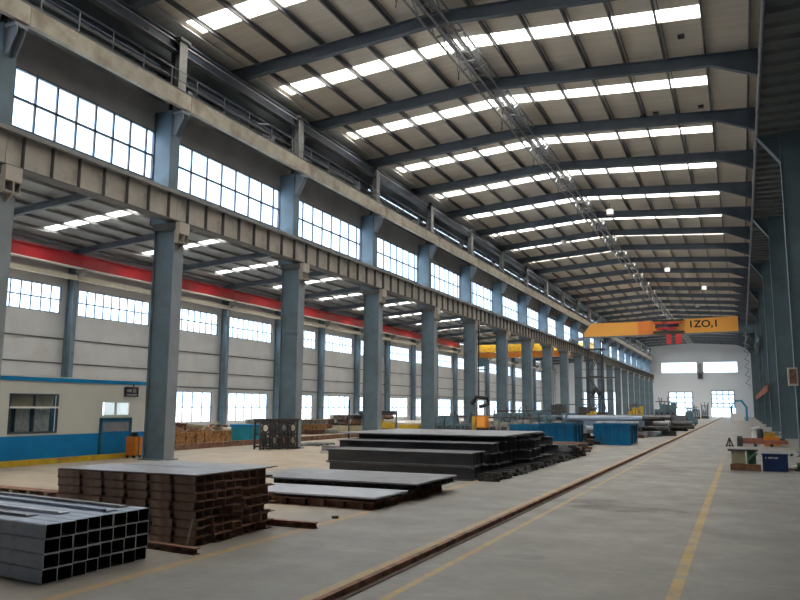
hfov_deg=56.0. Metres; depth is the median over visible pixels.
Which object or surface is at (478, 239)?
beam
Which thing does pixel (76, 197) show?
rafter
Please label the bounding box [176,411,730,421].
ground
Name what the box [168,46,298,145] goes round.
beam
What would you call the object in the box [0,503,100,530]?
tube
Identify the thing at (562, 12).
roof purlin
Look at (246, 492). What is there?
beam
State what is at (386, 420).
side hall section
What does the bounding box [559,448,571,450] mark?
bar
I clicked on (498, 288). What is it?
steel column
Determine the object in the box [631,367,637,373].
girder
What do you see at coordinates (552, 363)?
column
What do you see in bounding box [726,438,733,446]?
stand
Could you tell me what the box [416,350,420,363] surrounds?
window
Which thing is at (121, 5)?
cable tray
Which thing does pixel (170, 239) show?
steel column
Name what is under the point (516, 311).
window
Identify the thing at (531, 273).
beam
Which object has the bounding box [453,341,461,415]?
column
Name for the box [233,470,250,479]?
beam
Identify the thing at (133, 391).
clock display
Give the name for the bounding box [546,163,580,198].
truss
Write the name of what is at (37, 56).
wall
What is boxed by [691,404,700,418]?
machine
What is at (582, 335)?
window
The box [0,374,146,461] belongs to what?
cabin
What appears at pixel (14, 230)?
side purlin
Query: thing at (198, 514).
beam
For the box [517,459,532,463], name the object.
beam
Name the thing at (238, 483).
beam
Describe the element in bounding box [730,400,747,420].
arch frame
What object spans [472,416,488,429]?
cabinet
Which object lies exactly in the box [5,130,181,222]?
girder
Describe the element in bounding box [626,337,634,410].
steel column
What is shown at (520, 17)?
roof purlin
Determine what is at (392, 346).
window
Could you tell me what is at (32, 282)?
window
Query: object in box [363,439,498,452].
beam
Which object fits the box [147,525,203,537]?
beam
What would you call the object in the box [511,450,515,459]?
beam
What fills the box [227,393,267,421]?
window
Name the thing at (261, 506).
beam
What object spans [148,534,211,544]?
beam
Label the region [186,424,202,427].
scrap
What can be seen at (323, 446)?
pale offcut
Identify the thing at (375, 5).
purlin
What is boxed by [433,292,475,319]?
girder
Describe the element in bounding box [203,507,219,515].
beam
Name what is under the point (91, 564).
tube
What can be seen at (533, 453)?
beam
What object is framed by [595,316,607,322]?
beam
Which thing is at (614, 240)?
truss
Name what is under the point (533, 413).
machine
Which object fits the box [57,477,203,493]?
beam
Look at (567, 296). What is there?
beam
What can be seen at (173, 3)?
purlin
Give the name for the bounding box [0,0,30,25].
beam
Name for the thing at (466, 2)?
roof purlin
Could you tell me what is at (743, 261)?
rafter
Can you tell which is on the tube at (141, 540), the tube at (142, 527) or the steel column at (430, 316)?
the tube at (142, 527)
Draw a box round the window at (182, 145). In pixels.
[178,143,279,228]
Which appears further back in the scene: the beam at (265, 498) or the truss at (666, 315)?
the truss at (666, 315)
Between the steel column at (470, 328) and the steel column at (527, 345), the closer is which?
the steel column at (470, 328)
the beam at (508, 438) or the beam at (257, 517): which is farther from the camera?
the beam at (508, 438)
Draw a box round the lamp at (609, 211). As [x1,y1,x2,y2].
[606,203,613,214]
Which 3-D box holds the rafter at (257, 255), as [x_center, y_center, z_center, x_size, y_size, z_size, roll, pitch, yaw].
[-8.664,-1.700,51.964,20.650,3.612,0.240,-3,-9,24]
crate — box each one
[509,424,538,430]
[539,423,582,441]
[593,423,637,444]
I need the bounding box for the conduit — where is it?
[745,0,764,345]
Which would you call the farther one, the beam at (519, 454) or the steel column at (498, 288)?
the steel column at (498, 288)
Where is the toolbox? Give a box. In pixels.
[761,453,788,471]
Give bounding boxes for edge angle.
[745,0,765,346]
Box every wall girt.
[2,359,520,393]
[4,332,555,389]
[177,386,541,400]
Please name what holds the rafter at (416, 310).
attached to the column at (357, 349)
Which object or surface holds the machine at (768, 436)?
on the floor
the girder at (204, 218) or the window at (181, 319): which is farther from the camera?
the window at (181, 319)
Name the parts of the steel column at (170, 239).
plate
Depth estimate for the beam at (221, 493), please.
10.26 m
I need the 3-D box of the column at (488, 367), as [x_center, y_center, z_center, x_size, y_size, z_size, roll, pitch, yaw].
[15.194,14.037,127.490,1.400,11.700,0.550,-3,-9,24]
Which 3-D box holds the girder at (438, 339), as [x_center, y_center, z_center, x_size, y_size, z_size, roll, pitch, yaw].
[4.082,5.388,102.761,0.420,0.890,7.980,-3,-9,24]
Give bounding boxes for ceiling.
[12,179,572,362]
[138,0,760,344]
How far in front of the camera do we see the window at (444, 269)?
52.96 m
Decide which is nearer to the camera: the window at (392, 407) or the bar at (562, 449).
the bar at (562, 449)
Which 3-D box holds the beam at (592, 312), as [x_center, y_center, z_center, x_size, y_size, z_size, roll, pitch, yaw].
[26.352,2.406,103.122,0.790,1.640,7.980,-3,-9,24]
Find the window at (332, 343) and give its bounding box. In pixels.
[325,334,351,353]
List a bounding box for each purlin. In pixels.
[12,229,555,362]
[13,220,559,361]
[15,199,573,360]
[20,188,515,339]
[22,175,538,342]
[24,214,533,351]
[164,0,645,339]
[216,0,627,319]
[267,0,664,340]
[318,0,652,320]
[368,0,661,319]
[419,0,654,297]
[463,0,679,314]
[517,14,690,315]
[559,8,699,315]
[603,2,718,339]
[650,0,722,315]
[698,0,734,334]
[744,0,750,267]
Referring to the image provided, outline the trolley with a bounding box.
[685,412,697,424]
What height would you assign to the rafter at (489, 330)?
3.612 m
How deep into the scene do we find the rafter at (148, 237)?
47.54 m
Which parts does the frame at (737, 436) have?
rail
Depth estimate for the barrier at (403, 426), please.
47.69 m
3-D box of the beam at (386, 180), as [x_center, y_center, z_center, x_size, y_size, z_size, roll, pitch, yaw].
[0.077,-5.921,45.361,0.790,1.640,7.980,-3,-9,24]
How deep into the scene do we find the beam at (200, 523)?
9.94 m
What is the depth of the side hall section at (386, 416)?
64.64 m
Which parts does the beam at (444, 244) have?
railing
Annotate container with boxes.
[230,424,259,440]
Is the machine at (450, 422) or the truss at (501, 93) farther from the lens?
the machine at (450, 422)
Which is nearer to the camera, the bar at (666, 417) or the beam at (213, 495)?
the beam at (213, 495)
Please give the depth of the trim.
33.78 m
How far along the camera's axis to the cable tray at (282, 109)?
30.68 m
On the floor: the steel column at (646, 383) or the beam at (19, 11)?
the steel column at (646, 383)
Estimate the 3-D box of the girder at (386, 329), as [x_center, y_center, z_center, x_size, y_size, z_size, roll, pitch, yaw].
[-2.487,3.306,88.321,0.420,0.890,7.980,-3,-9,24]
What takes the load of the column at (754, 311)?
on the floor
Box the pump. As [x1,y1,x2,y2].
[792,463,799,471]
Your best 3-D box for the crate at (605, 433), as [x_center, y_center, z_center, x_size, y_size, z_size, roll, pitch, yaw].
[10.890,6.736,37.920,1.770,1.020,2.660,-3,-9,24]
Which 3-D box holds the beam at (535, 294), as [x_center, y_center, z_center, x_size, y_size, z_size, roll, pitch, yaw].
[13.431,-0.705,73.991,1.100,1.648,7.980,-3,-9,24]
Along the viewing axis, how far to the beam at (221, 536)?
10.18 m
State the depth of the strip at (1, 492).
9.42 m
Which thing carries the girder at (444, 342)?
on the column at (439, 346)
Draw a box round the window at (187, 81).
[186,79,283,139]
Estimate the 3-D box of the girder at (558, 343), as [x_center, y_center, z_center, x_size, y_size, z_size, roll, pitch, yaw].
[16.851,4.638,80.263,0.470,0.985,7.990,-3,-9,24]
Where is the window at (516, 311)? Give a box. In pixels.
[503,296,518,321]
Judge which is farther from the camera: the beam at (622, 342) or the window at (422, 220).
the beam at (622, 342)
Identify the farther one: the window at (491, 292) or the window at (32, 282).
the window at (491, 292)
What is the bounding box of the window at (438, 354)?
[438,354,451,367]
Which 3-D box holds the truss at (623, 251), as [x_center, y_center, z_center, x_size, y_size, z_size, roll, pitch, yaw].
[20.092,-3.914,68.338,1.055,1.008,6.078,-3,-9,24]
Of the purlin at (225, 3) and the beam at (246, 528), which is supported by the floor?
the beam at (246, 528)
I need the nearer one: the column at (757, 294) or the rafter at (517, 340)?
the column at (757, 294)
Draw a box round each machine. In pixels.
[436,411,474,429]
[489,415,515,429]
[493,407,542,422]
[516,413,539,423]
[522,405,576,422]
[534,411,567,422]
[551,398,608,414]
[586,403,599,414]
[627,402,643,414]
[654,397,676,414]
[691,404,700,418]
[701,402,708,418]
[764,433,783,445]
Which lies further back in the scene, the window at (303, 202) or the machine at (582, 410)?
the machine at (582, 410)
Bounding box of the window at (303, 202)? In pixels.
[299,199,360,260]
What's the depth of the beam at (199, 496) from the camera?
10.04 m
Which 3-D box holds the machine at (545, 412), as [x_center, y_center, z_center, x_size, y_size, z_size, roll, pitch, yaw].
[11.813,9.353,59.748,4.299,1.963,1.620,-3,-9,24]
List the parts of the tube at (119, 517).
steel strip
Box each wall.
[1,234,555,426]
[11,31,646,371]
[555,343,753,416]
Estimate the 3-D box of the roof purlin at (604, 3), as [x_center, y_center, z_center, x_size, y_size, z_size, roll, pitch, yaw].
[31.360,-2.540,79.174,0.195,0.190,184.000,-3,-9,24]
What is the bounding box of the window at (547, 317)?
[547,317,556,336]
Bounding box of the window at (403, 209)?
[368,188,418,218]
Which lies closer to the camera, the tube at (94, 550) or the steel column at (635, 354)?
the tube at (94, 550)
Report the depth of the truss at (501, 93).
35.22 m
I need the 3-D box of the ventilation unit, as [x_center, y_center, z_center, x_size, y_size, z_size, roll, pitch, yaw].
[64.993,15.443,162.810,1.100,3.400,0.640,-3,-9,24]
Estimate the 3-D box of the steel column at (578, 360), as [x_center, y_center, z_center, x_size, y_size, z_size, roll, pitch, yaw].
[21.547,7.353,91.032,1.360,14.800,0.680,-3,-9,24]
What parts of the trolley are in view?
motor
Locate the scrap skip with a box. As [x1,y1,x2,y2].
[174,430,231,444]
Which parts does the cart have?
lid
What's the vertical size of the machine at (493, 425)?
1.448 m
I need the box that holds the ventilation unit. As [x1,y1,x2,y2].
[697,363,702,378]
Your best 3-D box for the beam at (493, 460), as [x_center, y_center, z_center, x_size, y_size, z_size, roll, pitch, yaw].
[0.508,4.405,21.248,4.600,0.280,0.260,-3,-9,24]
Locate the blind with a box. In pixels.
[11,395,53,405]
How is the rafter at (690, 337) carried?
on the beam
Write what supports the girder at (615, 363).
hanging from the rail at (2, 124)
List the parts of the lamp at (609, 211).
lamp shade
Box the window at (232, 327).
[230,317,271,342]
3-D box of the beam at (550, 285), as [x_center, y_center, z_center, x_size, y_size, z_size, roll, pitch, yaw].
[16.499,-0.716,81.461,0.790,1.640,7.980,-3,-9,24]
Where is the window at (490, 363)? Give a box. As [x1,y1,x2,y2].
[490,363,495,373]
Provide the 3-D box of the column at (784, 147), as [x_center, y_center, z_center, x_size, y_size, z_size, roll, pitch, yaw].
[17.118,-1.094,32.204,2.700,15.000,0.700,-3,-9,24]
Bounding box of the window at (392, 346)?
[391,346,408,361]
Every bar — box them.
[186,519,193,545]
[270,493,377,501]
[479,473,495,477]
[479,477,499,481]
[496,472,507,475]
[546,450,568,452]
[554,420,584,422]
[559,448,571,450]
[562,415,641,420]
[583,421,644,426]
[583,439,593,441]
[595,415,664,420]
[596,421,638,426]
[637,432,647,437]
[642,415,671,420]
[642,426,668,430]
[644,421,653,425]
[647,432,657,436]
[653,421,668,425]
[662,415,686,420]
[662,431,676,435]
[671,426,687,430]
[673,421,691,425]
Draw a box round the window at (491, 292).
[472,281,492,311]
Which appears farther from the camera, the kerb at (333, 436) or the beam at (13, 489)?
the kerb at (333, 436)
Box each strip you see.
[0,491,129,507]
[0,504,69,513]
[0,509,37,516]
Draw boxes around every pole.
[348,400,349,438]
[395,411,396,428]
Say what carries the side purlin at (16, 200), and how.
attached to the wall
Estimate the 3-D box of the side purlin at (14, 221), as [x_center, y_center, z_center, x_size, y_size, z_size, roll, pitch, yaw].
[0.809,2.730,92.312,0.070,0.160,184.000,-3,-9,24]
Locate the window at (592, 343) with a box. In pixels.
[590,338,594,350]
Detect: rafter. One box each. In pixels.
[14,193,92,216]
[72,230,196,254]
[122,0,160,8]
[183,252,270,271]
[225,271,328,289]
[230,0,615,80]
[277,286,360,298]
[309,48,757,130]
[320,298,408,311]
[356,309,420,319]
[365,107,755,166]
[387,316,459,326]
[409,149,753,195]
[412,324,482,332]
[437,329,492,337]
[444,181,751,217]
[454,334,516,341]
[475,206,750,235]
[477,339,520,344]
[496,226,749,250]
[516,243,749,263]
[532,256,748,273]
[547,268,747,283]
[560,278,747,290]
[570,286,746,298]
[581,293,746,304]
[589,300,746,310]
[597,305,746,314]
[604,311,745,319]
[610,315,745,323]
[637,334,744,339]
[639,336,744,342]
[641,333,744,337]
[643,339,744,345]
[647,341,744,347]
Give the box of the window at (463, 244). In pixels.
[463,244,492,262]
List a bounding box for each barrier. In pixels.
[382,420,397,428]
[399,424,420,428]
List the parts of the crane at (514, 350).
cab panel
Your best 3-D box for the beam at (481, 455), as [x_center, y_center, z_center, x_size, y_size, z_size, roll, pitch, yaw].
[0.300,4.198,20.324,4.100,0.330,0.300,-3,-9,24]
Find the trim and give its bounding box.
[147,4,637,337]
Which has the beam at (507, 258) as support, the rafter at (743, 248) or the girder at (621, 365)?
the rafter at (743, 248)
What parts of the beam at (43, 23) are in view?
railing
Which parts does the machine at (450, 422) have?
access panel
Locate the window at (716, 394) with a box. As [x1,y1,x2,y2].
[711,390,734,407]
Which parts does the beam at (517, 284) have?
railing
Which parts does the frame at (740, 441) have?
rail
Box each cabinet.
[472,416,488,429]
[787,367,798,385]
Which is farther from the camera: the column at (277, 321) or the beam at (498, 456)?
the column at (277, 321)
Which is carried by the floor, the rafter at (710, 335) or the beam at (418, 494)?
the beam at (418, 494)
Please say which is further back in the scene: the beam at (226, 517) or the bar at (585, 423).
the bar at (585, 423)
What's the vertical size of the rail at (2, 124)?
0.140 m
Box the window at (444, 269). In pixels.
[431,262,459,298]
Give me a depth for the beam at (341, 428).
51.83 m
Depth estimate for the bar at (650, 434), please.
47.05 m
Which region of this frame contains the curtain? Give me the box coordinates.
[14,408,49,431]
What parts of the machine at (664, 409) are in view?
access panel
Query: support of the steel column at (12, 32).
on the floor
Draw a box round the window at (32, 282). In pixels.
[8,277,61,313]
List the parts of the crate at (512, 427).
panel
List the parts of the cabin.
blind rail, wall panel, roof trim, door frame, door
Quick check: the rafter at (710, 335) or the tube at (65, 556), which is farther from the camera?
the rafter at (710, 335)
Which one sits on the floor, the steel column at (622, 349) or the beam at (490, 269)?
the steel column at (622, 349)
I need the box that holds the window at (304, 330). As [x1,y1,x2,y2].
[304,330,315,348]
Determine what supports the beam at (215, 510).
on the beam at (219, 518)
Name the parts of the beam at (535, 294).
railing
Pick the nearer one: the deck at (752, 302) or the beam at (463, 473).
the beam at (463, 473)
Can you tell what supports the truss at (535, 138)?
attached to the rafter at (738, 117)
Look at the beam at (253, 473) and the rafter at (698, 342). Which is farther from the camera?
the rafter at (698, 342)
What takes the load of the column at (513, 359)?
on the floor
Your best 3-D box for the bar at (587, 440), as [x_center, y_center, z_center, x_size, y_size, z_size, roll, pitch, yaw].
[8.441,6.874,36.980,2.096,0.150,0.150,-3,-9,21]
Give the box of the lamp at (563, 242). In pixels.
[561,235,566,244]
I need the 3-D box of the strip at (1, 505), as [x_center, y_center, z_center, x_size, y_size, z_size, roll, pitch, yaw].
[-5.438,2.487,9.322,3.900,0.028,0.150,-4,-9,29]
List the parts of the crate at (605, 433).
panel, panel, panel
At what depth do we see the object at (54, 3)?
24.68 m
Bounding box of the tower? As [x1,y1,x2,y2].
[576,340,616,411]
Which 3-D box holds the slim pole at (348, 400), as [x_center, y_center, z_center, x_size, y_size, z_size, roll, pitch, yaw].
[-1.937,4.799,28.444,0.342,2.050,0.360,-3,-9,24]
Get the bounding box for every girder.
[0,125,12,164]
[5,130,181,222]
[11,239,84,268]
[82,256,151,284]
[176,194,302,262]
[182,278,234,300]
[233,291,280,311]
[299,241,380,288]
[304,307,329,320]
[328,313,363,328]
[378,271,435,306]
[383,325,394,334]
[393,328,419,339]
[419,334,441,344]
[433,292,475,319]
[441,339,460,348]
[471,307,506,330]
[505,319,530,338]
[529,328,550,344]
[548,336,567,350]
[566,342,580,354]
[579,347,592,358]
[592,352,603,361]
[603,356,611,364]
[610,359,618,367]
[619,362,626,369]
[625,365,632,371]
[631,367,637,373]
[754,334,760,353]
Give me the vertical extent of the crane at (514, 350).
4.000 m
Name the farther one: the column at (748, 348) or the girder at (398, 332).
the column at (748, 348)
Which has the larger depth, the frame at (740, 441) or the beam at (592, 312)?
the beam at (592, 312)
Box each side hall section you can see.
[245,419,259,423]
[301,420,327,424]
[301,425,317,429]
[303,424,331,428]
[304,429,325,434]
[311,429,338,433]
[315,424,326,428]
[333,415,343,418]
[334,419,343,422]
[344,415,361,419]
[350,420,361,423]
[382,411,395,414]
[384,415,393,418]
[384,419,394,422]
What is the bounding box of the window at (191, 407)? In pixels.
[175,391,211,422]
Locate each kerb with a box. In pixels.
[0,453,131,467]
[174,433,358,450]
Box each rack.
[253,418,299,449]
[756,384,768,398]
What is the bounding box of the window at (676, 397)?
[668,392,692,408]
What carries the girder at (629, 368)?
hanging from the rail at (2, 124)
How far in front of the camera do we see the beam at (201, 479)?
10.15 m
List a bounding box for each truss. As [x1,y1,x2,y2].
[395,0,449,28]
[426,24,499,92]
[480,79,534,138]
[518,127,560,172]
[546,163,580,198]
[568,197,597,219]
[585,218,610,236]
[600,230,621,251]
[612,250,630,263]
[622,263,638,273]
[630,273,645,282]
[638,282,651,290]
[645,290,656,297]
[650,293,661,303]
[655,303,665,310]
[660,309,669,314]
[664,314,673,318]
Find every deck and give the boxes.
[747,308,755,321]
[748,289,758,307]
[749,261,762,289]
[751,217,769,261]
[753,133,782,217]
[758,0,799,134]
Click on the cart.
(134, 442)
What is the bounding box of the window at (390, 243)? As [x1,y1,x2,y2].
[377,236,417,282]
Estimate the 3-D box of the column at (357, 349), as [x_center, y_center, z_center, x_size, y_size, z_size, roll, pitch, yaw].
[-4.512,7.792,84.169,1.400,11.700,0.550,-3,-9,24]
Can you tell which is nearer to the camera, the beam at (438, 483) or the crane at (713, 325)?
the beam at (438, 483)
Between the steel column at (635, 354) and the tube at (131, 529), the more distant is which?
the steel column at (635, 354)
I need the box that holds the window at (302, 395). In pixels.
[302,395,312,418]
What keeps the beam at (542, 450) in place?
on the beam
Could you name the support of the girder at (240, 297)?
on the column at (225, 319)
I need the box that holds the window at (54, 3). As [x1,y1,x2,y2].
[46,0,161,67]
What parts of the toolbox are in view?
lid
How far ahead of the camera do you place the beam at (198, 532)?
9.96 m
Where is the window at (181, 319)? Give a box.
[180,308,217,334]
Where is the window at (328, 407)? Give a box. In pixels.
[324,396,349,418]
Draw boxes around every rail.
[0,122,651,373]
[312,417,722,599]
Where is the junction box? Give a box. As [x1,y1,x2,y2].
[677,34,684,39]
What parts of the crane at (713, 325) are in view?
orange panel, trolley frame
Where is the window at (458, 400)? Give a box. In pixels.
[458,400,463,415]
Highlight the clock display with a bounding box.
[124,384,138,396]
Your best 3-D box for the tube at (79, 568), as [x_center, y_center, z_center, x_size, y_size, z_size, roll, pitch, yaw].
[-5.197,2.991,9.037,4.200,0.145,0.180,-5,-9,31]
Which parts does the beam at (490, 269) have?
railing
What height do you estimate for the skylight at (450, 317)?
3.612 m
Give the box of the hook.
[470,320,489,407]
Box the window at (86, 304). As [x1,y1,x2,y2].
[77,290,149,325]
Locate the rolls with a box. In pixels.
[750,426,762,437]
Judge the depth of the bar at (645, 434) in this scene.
45.92 m
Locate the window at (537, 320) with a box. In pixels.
[527,307,538,329]
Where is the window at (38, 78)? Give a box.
[11,66,154,179]
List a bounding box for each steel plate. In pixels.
[59,463,240,475]
[124,460,277,470]
[266,468,456,485]
[268,483,407,499]
[336,429,542,436]
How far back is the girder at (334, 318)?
80.83 m
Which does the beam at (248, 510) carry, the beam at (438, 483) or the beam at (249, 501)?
the beam at (249, 501)
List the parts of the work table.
motor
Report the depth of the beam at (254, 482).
11.06 m
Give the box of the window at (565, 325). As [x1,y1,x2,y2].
[564,325,570,340]
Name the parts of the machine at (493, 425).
access panel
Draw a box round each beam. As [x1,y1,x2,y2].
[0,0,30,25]
[0,485,57,496]
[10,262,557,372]
[26,0,191,112]
[33,0,179,76]
[56,493,201,510]
[57,469,203,484]
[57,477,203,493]
[57,485,204,502]
[78,495,211,509]
[79,471,212,482]
[80,479,213,491]
[80,487,213,500]
[146,540,199,554]
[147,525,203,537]
[148,517,211,526]
[148,526,209,534]
[148,534,203,546]
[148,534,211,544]
[149,508,203,519]
[149,517,205,529]
[150,508,210,517]
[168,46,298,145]
[186,77,308,174]
[202,523,222,533]
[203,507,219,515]
[204,499,220,507]
[204,515,220,524]
[204,532,222,542]
[205,473,221,481]
[206,481,221,490]
[206,490,224,499]
[212,506,227,513]
[213,513,231,522]
[214,472,229,480]
[214,497,232,505]
[215,480,233,489]
[215,522,230,531]
[216,530,232,540]
[217,489,232,497]
[221,503,240,512]
[223,471,239,479]
[224,515,234,520]
[224,519,240,529]
[225,531,237,537]
[226,487,241,496]
[226,498,236,503]
[227,479,242,487]
[229,506,250,516]
[229,515,248,525]
[230,497,252,507]
[231,524,249,534]
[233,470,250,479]
[233,488,249,497]
[235,479,248,488]
[241,478,255,486]
[242,513,258,523]
[243,469,256,477]
[243,486,256,496]
[243,505,257,514]
[243,523,255,532]
[245,495,259,505]
[249,476,264,485]
[249,523,262,529]
[250,468,264,476]
[251,485,264,494]
[251,512,268,521]
[252,503,266,512]
[253,494,268,503]
[256,519,271,528]
[257,467,272,475]
[257,484,274,493]
[258,475,272,484]
[260,504,270,510]
[261,493,275,502]
[261,510,274,519]
[266,519,317,528]
[269,495,375,510]
[273,478,418,490]
[287,122,375,191]
[303,147,383,215]
[326,448,474,466]
[327,461,475,480]
[331,426,361,431]
[338,447,480,464]
[338,448,476,465]
[340,439,493,454]
[346,439,495,453]
[349,438,498,451]
[350,447,485,464]
[358,438,499,451]
[359,434,516,440]
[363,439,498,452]
[366,171,430,223]
[373,500,381,508]
[375,438,506,451]
[380,193,437,244]
[383,497,394,506]
[391,438,480,440]
[398,423,420,428]
[398,494,404,502]
[403,493,409,501]
[415,490,423,497]
[421,206,470,246]
[421,483,429,488]
[432,480,442,485]
[434,225,476,265]
[437,485,441,491]
[441,478,448,484]
[462,232,501,264]
[473,249,507,281]
[475,466,479,479]
[480,464,485,472]
[487,455,490,464]
[487,464,495,470]
[490,453,497,463]
[494,252,526,279]
[496,453,502,463]
[504,267,531,294]
[504,451,508,461]
[506,441,512,450]
[508,451,512,460]
[511,441,515,450]
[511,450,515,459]
[515,450,531,459]
[516,440,521,449]
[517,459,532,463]
[520,268,546,291]
[521,440,526,448]
[526,440,536,448]
[526,449,536,457]
[528,439,540,447]
[529,281,550,305]
[531,433,539,437]
[540,437,553,444]
[540,445,545,453]
[541,281,562,301]
[545,444,558,452]
[550,293,567,314]
[558,292,576,309]
[567,303,580,321]
[571,301,588,316]
[580,311,592,326]
[584,309,598,322]
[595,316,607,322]
[620,337,626,345]
[626,340,632,349]
[632,343,637,352]
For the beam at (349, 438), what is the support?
on the beam at (498, 456)
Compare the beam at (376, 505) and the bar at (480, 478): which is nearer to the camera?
the beam at (376, 505)
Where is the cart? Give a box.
[125,432,142,457]
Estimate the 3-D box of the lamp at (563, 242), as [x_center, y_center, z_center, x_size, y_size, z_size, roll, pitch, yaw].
[13.315,-4.890,61.129,0.480,0.800,0.480,-3,-9,24]
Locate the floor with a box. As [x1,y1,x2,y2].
[0,417,799,599]
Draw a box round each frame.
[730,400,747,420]
[737,436,785,439]
[737,438,787,446]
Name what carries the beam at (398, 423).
on the floor
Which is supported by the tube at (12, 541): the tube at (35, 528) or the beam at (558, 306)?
the tube at (35, 528)
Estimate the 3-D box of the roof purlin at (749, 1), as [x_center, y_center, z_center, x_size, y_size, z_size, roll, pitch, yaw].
[35.432,-2.474,77.313,0.070,0.190,184.000,-3,-9,24]
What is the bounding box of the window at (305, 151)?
[290,141,362,185]
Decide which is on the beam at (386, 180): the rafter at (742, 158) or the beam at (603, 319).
the rafter at (742, 158)
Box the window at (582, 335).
[578,331,583,346]
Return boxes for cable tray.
[112,0,179,43]
[188,48,298,120]
[304,124,375,170]
[380,173,430,206]
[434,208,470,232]
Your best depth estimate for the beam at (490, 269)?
59.05 m
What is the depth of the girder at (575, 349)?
87.01 m
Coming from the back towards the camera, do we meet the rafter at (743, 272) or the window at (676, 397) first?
the window at (676, 397)
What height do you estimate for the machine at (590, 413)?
2.150 m
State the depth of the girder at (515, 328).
65.36 m
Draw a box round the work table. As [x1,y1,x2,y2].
[728,448,760,470]
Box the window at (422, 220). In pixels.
[422,220,460,243]
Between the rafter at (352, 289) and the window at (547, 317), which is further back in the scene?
the window at (547, 317)
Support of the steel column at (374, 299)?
on the floor
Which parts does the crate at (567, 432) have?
panel, panel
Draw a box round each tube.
[0,494,138,523]
[0,495,126,526]
[0,500,112,528]
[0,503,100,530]
[0,508,88,533]
[0,514,61,538]
[0,532,59,553]
[0,547,58,569]
[0,562,57,584]
[1,514,76,536]
[57,564,72,580]
[59,535,72,550]
[59,549,73,565]
[72,546,87,562]
[72,561,85,576]
[73,532,87,547]
[86,558,97,573]
[87,529,100,544]
[87,543,100,559]
[97,555,110,570]
[99,527,113,542]
[99,541,111,555]
[110,552,122,566]
[111,538,124,553]
[112,525,125,539]
[121,506,149,521]
[123,549,135,563]
[124,536,135,550]
[126,523,136,536]
[135,533,147,547]
[135,547,145,560]
[136,521,148,534]
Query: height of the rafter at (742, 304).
1.753 m
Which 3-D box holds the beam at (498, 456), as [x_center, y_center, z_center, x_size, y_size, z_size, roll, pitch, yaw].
[0.676,4.436,21.459,4.600,0.280,0.260,-3,-9,24]
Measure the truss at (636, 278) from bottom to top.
1.008 m
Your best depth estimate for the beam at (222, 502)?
10.25 m
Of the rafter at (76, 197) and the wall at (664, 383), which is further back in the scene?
the wall at (664, 383)
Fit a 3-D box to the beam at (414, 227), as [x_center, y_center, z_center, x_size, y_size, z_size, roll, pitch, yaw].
[0.294,-4.868,45.111,1.100,1.648,7.980,-3,-9,24]
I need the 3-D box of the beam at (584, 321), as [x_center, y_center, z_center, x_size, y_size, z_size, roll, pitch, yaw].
[23.285,2.418,95.651,1.100,1.648,7.980,-3,-9,24]
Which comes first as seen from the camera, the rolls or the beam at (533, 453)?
the beam at (533, 453)
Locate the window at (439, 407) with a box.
[438,399,450,414]
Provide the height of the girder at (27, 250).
0.890 m
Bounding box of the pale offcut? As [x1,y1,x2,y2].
[321,445,339,447]
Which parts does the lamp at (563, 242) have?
lamp shade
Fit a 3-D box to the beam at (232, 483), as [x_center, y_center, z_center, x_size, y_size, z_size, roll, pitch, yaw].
[-3.368,2.624,10.980,2.450,0.110,0.185,-3,-9,24]
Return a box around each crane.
[477,342,593,370]
[569,316,758,387]
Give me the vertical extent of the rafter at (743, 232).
1.753 m
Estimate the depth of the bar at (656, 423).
48.95 m
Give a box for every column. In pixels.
[0,13,27,380]
[61,250,86,376]
[138,36,191,460]
[217,286,236,427]
[272,299,280,418]
[274,115,309,448]
[317,309,330,418]
[354,318,363,414]
[360,167,386,430]
[384,325,395,410]
[411,331,420,419]
[418,203,439,428]
[437,336,442,416]
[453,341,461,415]
[460,229,479,423]
[486,352,491,416]
[492,250,509,413]
[512,358,518,412]
[518,266,534,412]
[533,359,538,409]
[539,280,553,414]
[552,363,555,404]
[556,291,569,412]
[571,300,583,412]
[583,308,595,406]
[594,315,605,411]
[604,321,613,414]
[612,337,621,414]
[619,337,628,414]
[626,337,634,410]
[632,338,639,407]
[637,342,645,414]
[642,345,649,414]
[646,349,653,414]
[745,347,755,417]
[746,332,758,419]
[746,341,756,418]
[747,308,765,423]
[747,322,761,421]
[748,289,771,426]
[750,261,780,431]
[752,215,797,438]
[757,130,799,452]
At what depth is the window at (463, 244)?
60.37 m
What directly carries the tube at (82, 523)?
on the tube at (79, 539)
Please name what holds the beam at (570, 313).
attached to the steel column at (578, 360)
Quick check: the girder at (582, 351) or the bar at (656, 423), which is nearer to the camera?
the bar at (656, 423)
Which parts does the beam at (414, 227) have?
railing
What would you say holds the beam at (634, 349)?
attached to the steel column at (635, 354)
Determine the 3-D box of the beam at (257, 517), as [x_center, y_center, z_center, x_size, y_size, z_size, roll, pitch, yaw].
[-2.881,3.232,11.432,2.000,0.125,0.195,-4,-9,26]
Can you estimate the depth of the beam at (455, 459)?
19.41 m
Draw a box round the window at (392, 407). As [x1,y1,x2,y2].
[390,398,407,416]
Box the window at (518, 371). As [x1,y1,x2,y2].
[515,368,521,377]
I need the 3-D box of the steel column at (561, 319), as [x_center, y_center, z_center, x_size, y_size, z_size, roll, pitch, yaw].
[18.263,6.313,83.812,1.360,14.800,0.680,-3,-9,24]
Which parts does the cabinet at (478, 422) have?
post, door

